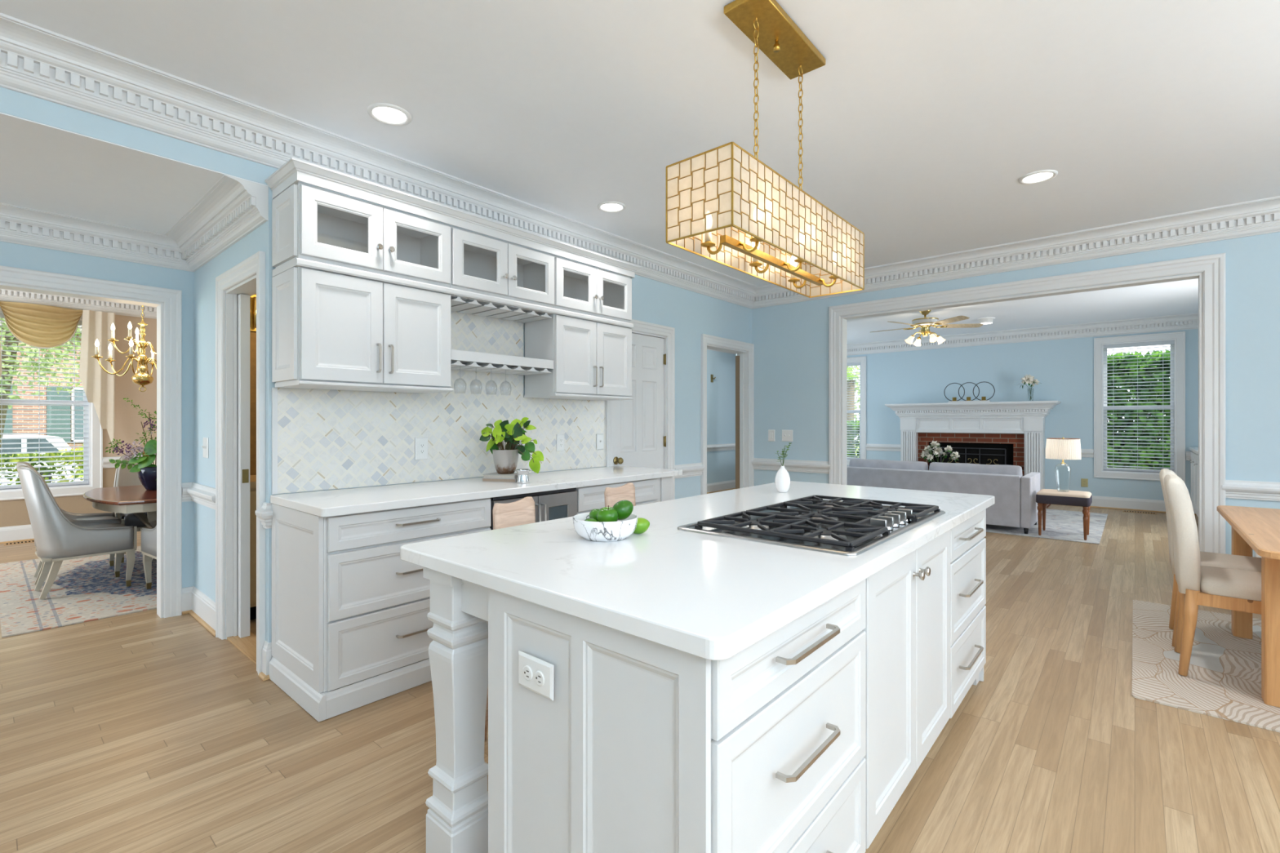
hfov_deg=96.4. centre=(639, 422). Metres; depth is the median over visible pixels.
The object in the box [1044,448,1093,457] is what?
trim
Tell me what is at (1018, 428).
fireplace
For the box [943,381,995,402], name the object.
candle holder
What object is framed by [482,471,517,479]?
book
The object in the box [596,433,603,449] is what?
light switch
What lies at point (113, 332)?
candle
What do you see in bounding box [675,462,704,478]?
trim
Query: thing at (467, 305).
stemware rack
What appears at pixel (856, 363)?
window blind
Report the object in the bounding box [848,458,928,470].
cushion
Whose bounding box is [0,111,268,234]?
ceiling
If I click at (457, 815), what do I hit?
turned post
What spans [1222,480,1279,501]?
trim
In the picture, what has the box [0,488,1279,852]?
floor
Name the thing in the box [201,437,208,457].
light switch
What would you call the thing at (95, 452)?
window
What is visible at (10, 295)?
trim
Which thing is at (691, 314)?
wall
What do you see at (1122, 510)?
floor vent
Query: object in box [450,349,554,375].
shelf
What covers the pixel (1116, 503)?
baseboard
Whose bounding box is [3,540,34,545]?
floor vent
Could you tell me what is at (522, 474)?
cup
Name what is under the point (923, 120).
ceiling
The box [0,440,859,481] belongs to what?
ground
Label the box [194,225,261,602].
wall
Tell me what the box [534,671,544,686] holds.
socket
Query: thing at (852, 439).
hedge
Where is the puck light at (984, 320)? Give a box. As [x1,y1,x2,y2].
[977,317,995,324]
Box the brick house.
[0,318,83,464]
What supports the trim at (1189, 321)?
attached to the wall at (1064, 367)
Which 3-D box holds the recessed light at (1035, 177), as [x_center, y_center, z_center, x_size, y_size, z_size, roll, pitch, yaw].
[2.385,-1.468,3.430,0.196,0.009,0.196,0,0,41]
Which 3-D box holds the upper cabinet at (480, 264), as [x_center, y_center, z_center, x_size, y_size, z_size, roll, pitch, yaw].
[-0.928,-0.942,3.635,0.364,0.360,0.763,0,0,41]
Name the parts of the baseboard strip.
shoe moulding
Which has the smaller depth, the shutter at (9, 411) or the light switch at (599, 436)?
the light switch at (599, 436)
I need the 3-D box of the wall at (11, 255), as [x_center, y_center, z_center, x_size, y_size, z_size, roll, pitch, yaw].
[-3.247,-0.097,3.668,0.150,2.750,7.300,0,0,41]
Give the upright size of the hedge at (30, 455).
1.647 m
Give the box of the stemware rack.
[450,294,552,323]
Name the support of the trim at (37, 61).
attached to the wall at (691, 314)
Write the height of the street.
0.015 m
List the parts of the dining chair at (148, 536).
leg, seat rail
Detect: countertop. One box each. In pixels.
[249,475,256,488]
[270,466,682,516]
[400,480,995,660]
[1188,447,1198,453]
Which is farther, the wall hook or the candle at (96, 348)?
the wall hook
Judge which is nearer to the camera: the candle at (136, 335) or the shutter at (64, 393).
the candle at (136, 335)
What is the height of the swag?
0.461 m
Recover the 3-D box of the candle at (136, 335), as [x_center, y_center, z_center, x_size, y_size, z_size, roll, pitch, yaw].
[-4.322,-0.720,4.916,0.021,0.065,0.021,0,0,41]
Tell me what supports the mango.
in the fruit bowl
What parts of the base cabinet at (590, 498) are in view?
door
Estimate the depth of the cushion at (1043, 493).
6.32 m
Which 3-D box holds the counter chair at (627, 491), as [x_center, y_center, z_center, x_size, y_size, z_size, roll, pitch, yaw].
[0.018,0.798,2.845,0.386,0.955,0.322,0,0,44]
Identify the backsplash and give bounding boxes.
[271,310,605,494]
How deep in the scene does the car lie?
15.60 m
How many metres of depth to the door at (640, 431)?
5.12 m
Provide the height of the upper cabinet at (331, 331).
0.553 m
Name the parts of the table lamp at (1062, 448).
lamp shade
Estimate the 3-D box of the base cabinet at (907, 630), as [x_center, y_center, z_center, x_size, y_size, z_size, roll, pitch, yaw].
[0.680,0.842,2.120,0.710,0.867,0.938,0,0,41]
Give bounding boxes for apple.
[584,518,597,521]
[589,508,599,521]
[596,505,618,521]
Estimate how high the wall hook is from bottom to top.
0.140 m
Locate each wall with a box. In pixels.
[0,86,751,643]
[0,241,256,587]
[0,314,156,527]
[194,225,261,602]
[706,349,736,484]
[751,231,1279,556]
[847,328,1198,500]
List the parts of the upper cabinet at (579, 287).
door, door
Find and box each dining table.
[83,484,156,562]
[1217,505,1279,707]
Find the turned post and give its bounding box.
[422,567,488,852]
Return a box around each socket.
[522,665,533,680]
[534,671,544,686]
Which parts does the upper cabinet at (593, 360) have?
door, moulding, handle, handle, door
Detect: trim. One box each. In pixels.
[0,12,1279,308]
[0,174,268,271]
[0,288,156,319]
[102,456,120,467]
[182,482,215,510]
[254,502,273,528]
[271,257,633,328]
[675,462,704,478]
[706,348,736,354]
[706,443,735,452]
[751,457,830,473]
[847,312,1198,355]
[865,443,900,451]
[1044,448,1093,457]
[1186,451,1192,460]
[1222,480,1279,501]
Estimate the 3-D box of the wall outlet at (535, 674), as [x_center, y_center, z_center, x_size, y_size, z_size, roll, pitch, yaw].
[-0.239,0.572,1.291,0.122,0.078,0.010,0,0,41]
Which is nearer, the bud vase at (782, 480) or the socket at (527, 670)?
the socket at (527, 670)
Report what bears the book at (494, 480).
on the countertop at (330, 503)
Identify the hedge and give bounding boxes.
[0,448,83,484]
[847,419,859,457]
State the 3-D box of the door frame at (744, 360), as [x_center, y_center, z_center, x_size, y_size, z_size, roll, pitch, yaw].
[0.892,0.198,6.137,0.179,2.160,1.010,0,0,41]
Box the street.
[0,477,80,485]
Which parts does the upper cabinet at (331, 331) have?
panel, door, moulding, handle, handle, door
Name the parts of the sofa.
armrest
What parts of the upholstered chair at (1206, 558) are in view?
backrest, leg, leg, seat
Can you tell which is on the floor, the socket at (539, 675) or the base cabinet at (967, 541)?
the base cabinet at (967, 541)
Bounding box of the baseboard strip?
[257,640,272,680]
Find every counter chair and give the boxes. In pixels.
[484,496,535,740]
[604,482,635,507]
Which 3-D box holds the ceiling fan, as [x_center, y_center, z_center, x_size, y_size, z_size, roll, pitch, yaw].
[3.706,-1.246,7.548,1.312,0.449,1.362,0,0,41]
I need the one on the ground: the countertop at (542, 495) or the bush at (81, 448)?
the bush at (81, 448)
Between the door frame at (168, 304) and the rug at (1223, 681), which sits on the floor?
the rug at (1223, 681)
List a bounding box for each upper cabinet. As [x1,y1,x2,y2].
[271,182,450,287]
[271,266,453,393]
[449,225,554,307]
[524,314,633,400]
[553,255,631,323]
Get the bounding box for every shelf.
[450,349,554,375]
[884,400,1061,418]
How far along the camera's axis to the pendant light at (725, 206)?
2.02 m
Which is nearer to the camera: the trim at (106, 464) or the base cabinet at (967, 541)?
the base cabinet at (967, 541)
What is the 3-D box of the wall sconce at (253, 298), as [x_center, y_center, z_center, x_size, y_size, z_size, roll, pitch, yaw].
[-2.712,-0.782,4.130,0.050,0.260,0.224,0,0,41]
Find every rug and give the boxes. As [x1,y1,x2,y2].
[0,546,156,637]
[986,508,1107,544]
[1132,600,1279,733]
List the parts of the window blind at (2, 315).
head rail, rail, ladder cord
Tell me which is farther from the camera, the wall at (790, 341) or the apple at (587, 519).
the wall at (790, 341)
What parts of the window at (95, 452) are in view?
sash, sash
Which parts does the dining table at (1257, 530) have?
leg, leg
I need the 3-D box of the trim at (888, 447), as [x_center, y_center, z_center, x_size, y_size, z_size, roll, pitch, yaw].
[4.510,0.468,10.546,0.673,0.126,0.046,0,0,41]
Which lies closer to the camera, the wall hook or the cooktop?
the cooktop
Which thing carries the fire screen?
on the fireplace
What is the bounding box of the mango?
[612,500,633,519]
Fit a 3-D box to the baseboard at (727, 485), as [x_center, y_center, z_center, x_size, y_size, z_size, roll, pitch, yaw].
[0.598,1.191,9.532,0.032,0.170,6.580,0,0,41]
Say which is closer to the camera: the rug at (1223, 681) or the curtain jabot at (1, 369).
the rug at (1223, 681)
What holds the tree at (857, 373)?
on the ground
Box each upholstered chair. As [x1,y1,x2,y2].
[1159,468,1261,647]
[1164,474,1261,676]
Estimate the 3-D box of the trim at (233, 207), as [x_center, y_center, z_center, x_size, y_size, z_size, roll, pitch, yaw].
[-3.725,-1.100,1.873,1.515,0.175,3.940,0,0,41]
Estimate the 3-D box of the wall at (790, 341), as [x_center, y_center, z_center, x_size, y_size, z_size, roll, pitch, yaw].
[3.712,-0.097,4.444,6.600,2.750,0.120,0,0,41]
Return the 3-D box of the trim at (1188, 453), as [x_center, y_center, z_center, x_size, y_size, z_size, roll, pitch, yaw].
[7.782,0.468,7.716,0.605,0.126,0.046,0,0,41]
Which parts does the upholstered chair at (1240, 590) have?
leg, backrest, leg, seat frame, seat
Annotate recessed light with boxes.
[367,102,411,125]
[597,200,626,213]
[1017,169,1057,184]
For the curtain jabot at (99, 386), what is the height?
1.628 m
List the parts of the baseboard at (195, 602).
shoe moulding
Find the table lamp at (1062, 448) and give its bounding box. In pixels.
[1045,436,1081,485]
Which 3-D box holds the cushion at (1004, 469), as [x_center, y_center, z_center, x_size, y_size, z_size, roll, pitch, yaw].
[4.103,0.676,7.029,0.990,0.326,0.200,0,0,41]
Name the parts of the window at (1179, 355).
sash, sash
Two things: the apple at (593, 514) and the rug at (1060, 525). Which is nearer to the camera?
the apple at (593, 514)
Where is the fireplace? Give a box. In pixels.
[884,400,1061,508]
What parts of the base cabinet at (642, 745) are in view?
panel, drawer, drawer, handle, handle, drawer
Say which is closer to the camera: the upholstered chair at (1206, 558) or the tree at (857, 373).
the upholstered chair at (1206, 558)
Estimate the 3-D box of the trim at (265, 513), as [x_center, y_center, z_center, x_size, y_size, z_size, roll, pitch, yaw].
[-1.869,0.468,2.854,0.094,0.126,0.064,0,0,41]
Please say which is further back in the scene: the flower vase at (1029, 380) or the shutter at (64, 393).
the shutter at (64, 393)
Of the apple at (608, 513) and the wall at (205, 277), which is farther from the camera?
the wall at (205, 277)
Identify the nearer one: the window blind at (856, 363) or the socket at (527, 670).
the socket at (527, 670)
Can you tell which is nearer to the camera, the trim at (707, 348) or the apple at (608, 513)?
the apple at (608, 513)
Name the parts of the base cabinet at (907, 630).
door, knob, knob, door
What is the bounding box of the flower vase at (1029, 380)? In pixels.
[1018,374,1041,399]
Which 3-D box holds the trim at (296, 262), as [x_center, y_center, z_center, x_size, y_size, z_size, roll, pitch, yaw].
[-0.944,-0.743,3.635,0.340,0.034,2.342,0,0,41]
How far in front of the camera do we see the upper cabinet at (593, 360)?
4.02 m
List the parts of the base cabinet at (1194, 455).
door, door, door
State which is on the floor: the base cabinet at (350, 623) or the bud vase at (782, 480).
the base cabinet at (350, 623)
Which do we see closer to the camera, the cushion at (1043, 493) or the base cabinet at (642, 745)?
the base cabinet at (642, 745)
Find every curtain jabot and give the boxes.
[0,342,2,377]
[79,310,115,453]
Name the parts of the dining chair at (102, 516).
leg, leg, seat rail, seat, leg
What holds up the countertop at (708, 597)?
on the base cabinet at (907, 630)
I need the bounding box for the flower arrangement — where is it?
[105,398,156,490]
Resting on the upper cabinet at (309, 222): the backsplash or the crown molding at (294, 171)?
the crown molding at (294, 171)
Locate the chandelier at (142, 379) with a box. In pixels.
[90,305,156,391]
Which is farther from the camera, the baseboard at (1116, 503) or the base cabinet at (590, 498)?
the baseboard at (1116, 503)
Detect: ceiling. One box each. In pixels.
[0,0,1279,344]
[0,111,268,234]
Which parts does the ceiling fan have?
blade, blade, lamp shade, lamp shade, lamp shade, lamp shade, blade, blade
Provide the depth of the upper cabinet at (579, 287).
4.19 m
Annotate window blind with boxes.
[0,312,88,488]
[847,362,860,458]
[1103,340,1174,471]
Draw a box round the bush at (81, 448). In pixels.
[75,444,83,473]
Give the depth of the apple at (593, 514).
1.82 m
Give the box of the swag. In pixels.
[0,301,82,347]
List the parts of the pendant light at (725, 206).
shell panel, arm, shell panel, arm, bulb, chain, arm, shade frame, canopy plate, bulb, arm, arm, shell panel, chain, arm, shell panel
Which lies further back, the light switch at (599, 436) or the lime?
the light switch at (599, 436)
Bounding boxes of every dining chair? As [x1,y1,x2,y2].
[16,462,124,585]
[17,465,137,599]
[111,453,156,563]
[140,525,156,589]
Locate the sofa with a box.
[847,458,1039,533]
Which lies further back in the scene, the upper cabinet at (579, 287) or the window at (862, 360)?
the window at (862, 360)
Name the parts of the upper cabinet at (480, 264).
door, knob, knob, door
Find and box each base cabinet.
[269,497,490,722]
[488,578,866,852]
[576,476,671,514]
[862,529,950,848]
[950,509,986,718]
[1187,447,1198,516]
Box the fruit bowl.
[573,512,637,542]
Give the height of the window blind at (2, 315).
1.855 m
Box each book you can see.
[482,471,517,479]
[482,478,516,482]
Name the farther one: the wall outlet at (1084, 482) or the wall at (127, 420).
the wall outlet at (1084, 482)
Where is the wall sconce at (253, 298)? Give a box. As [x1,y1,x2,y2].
[249,294,256,331]
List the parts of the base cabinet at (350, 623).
panel, drawer, drawer, drawer, handle, handle, handle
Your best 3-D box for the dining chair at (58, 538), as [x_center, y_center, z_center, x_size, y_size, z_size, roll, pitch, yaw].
[-4.271,0.791,4.338,0.498,0.952,0.610,0,0,39]
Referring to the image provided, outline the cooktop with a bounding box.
[677,494,945,555]
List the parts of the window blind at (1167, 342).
rail, head rail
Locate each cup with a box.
[513,469,532,483]
[980,396,986,400]
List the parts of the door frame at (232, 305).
pocket door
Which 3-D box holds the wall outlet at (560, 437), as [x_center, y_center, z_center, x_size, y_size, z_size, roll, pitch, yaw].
[-0.595,0.154,4.299,0.010,0.128,0.075,0,0,41]
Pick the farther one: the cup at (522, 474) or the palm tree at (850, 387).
the palm tree at (850, 387)
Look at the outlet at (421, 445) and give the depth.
3.46 m
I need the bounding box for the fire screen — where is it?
[940,447,1006,465]
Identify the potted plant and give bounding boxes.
[479,417,543,474]
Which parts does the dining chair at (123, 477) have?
seat rail, seat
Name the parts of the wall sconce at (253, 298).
crystal rod, crystal rod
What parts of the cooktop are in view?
burner, burner, burner, control knob, control knob, control knob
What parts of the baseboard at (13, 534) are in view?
shoe moulding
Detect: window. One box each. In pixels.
[0,306,102,500]
[847,355,866,465]
[1093,331,1185,481]
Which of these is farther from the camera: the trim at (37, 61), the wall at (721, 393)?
the wall at (721, 393)
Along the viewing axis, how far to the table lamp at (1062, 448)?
6.31 m
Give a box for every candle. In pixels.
[95,346,98,354]
[108,350,111,358]
[111,330,115,338]
[128,328,131,337]
[129,346,133,354]
[135,334,138,342]
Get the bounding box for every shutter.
[3,386,12,435]
[46,386,71,441]
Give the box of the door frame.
[828,253,1225,592]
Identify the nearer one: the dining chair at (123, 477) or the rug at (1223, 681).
the rug at (1223, 681)
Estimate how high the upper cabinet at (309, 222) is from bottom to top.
0.360 m
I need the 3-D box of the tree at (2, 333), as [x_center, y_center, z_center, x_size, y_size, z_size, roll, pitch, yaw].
[-13.845,-2.203,10.799,4.120,8.260,8.383,0,0,41]
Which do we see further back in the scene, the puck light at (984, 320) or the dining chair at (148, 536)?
the puck light at (984, 320)
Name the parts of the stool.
leg, leg, leg, leg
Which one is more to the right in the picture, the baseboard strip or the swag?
the baseboard strip
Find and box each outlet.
[414,437,427,460]
[419,443,424,454]
[518,650,553,701]
[556,434,564,451]
[1080,478,1088,487]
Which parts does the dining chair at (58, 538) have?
leg, leg, seat rail, seat, leg, leg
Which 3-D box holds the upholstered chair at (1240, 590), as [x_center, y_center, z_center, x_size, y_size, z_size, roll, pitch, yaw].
[3.022,0.777,2.853,0.594,0.982,0.420,0,0,41]
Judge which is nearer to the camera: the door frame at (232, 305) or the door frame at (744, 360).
the door frame at (232, 305)
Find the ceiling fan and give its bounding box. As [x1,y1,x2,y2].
[871,310,983,346]
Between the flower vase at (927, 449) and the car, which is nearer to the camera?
the flower vase at (927, 449)
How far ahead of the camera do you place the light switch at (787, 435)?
6.19 m
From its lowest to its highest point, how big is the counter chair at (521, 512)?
0.955 m
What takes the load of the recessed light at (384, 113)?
in the ceiling at (923, 120)
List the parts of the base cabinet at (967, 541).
drawer, drawer, drawer, handle, handle, handle, panel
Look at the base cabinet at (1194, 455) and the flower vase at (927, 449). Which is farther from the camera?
the flower vase at (927, 449)
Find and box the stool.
[1035,488,1092,540]
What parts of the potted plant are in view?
pot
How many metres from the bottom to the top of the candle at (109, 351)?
0.065 m
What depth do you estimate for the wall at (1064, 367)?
9.07 m
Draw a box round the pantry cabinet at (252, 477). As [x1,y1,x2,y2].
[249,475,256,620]
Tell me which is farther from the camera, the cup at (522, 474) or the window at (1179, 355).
the window at (1179, 355)
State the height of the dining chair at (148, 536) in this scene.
0.952 m
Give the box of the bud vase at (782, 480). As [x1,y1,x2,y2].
[774,443,791,492]
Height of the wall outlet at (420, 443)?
0.135 m
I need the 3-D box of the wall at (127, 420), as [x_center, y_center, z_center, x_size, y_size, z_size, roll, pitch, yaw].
[-7.003,-0.097,5.793,0.126,2.750,5.600,0,0,41]
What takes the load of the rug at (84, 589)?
on the floor
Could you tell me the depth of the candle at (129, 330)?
4.62 m
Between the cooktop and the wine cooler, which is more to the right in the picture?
the cooktop
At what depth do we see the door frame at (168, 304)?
3.75 m
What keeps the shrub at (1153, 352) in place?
on the ground
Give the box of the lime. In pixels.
[633,517,649,533]
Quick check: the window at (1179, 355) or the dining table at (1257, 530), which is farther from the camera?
the window at (1179, 355)
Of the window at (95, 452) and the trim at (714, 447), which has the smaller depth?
the window at (95, 452)
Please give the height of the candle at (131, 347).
0.065 m
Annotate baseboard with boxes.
[0,524,34,543]
[182,586,215,636]
[706,480,735,493]
[1060,495,1196,515]
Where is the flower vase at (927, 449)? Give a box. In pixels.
[920,440,959,462]
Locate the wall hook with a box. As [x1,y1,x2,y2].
[711,374,715,382]
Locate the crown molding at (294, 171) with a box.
[264,157,640,278]
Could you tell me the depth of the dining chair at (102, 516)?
4.84 m
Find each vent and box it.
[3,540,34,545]
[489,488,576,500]
[1122,510,1156,514]
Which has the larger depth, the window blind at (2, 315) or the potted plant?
the window blind at (2, 315)
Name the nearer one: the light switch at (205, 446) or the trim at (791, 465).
the light switch at (205, 446)
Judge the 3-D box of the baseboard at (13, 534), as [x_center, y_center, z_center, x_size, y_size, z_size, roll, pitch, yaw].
[-6.914,1.191,5.776,0.032,0.170,5.490,0,0,41]
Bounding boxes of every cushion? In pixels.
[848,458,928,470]
[928,462,1022,476]
[1035,488,1091,497]
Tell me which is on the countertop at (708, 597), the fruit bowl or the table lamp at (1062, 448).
the fruit bowl
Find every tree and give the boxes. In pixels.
[0,318,83,450]
[847,365,859,436]
[847,365,859,457]
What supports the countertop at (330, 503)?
on the base cabinet at (590, 498)
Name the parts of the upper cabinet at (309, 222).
panel, door, knob, knob, door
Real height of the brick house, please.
9.020 m
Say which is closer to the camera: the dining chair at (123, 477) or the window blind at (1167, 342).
the dining chair at (123, 477)
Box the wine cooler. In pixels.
[489,488,577,529]
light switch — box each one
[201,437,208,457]
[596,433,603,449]
[768,429,774,441]
[782,430,792,441]
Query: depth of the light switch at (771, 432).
6.31 m
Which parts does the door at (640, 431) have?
knob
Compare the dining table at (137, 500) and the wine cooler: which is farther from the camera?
the dining table at (137, 500)
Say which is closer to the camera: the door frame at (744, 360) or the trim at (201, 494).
the trim at (201, 494)
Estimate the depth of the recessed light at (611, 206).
3.90 m
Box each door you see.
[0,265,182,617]
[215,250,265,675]
[604,319,675,499]
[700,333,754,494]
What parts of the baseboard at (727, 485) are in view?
shoe moulding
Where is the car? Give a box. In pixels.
[0,434,77,482]
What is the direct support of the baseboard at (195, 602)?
attached to the wall at (205, 277)
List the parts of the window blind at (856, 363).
head rail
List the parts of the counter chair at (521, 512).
leg, backrest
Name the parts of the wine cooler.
door, handle, handle, door, glass pane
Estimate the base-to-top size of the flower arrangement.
0.784 m
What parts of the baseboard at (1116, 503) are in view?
shoe moulding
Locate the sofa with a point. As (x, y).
(1015, 505)
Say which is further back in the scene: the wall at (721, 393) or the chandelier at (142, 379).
the wall at (721, 393)
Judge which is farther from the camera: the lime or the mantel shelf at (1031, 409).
the mantel shelf at (1031, 409)
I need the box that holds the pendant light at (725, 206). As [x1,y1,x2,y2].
[666,0,864,297]
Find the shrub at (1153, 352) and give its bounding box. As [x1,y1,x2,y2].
[1106,348,1170,470]
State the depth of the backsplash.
3.50 m
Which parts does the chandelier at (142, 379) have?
flame bulb, flame bulb, flame bulb, arm, arm, arm, flame bulb, flame bulb, arm, arm, chain, arm, arm, arm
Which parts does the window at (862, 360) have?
sash, sash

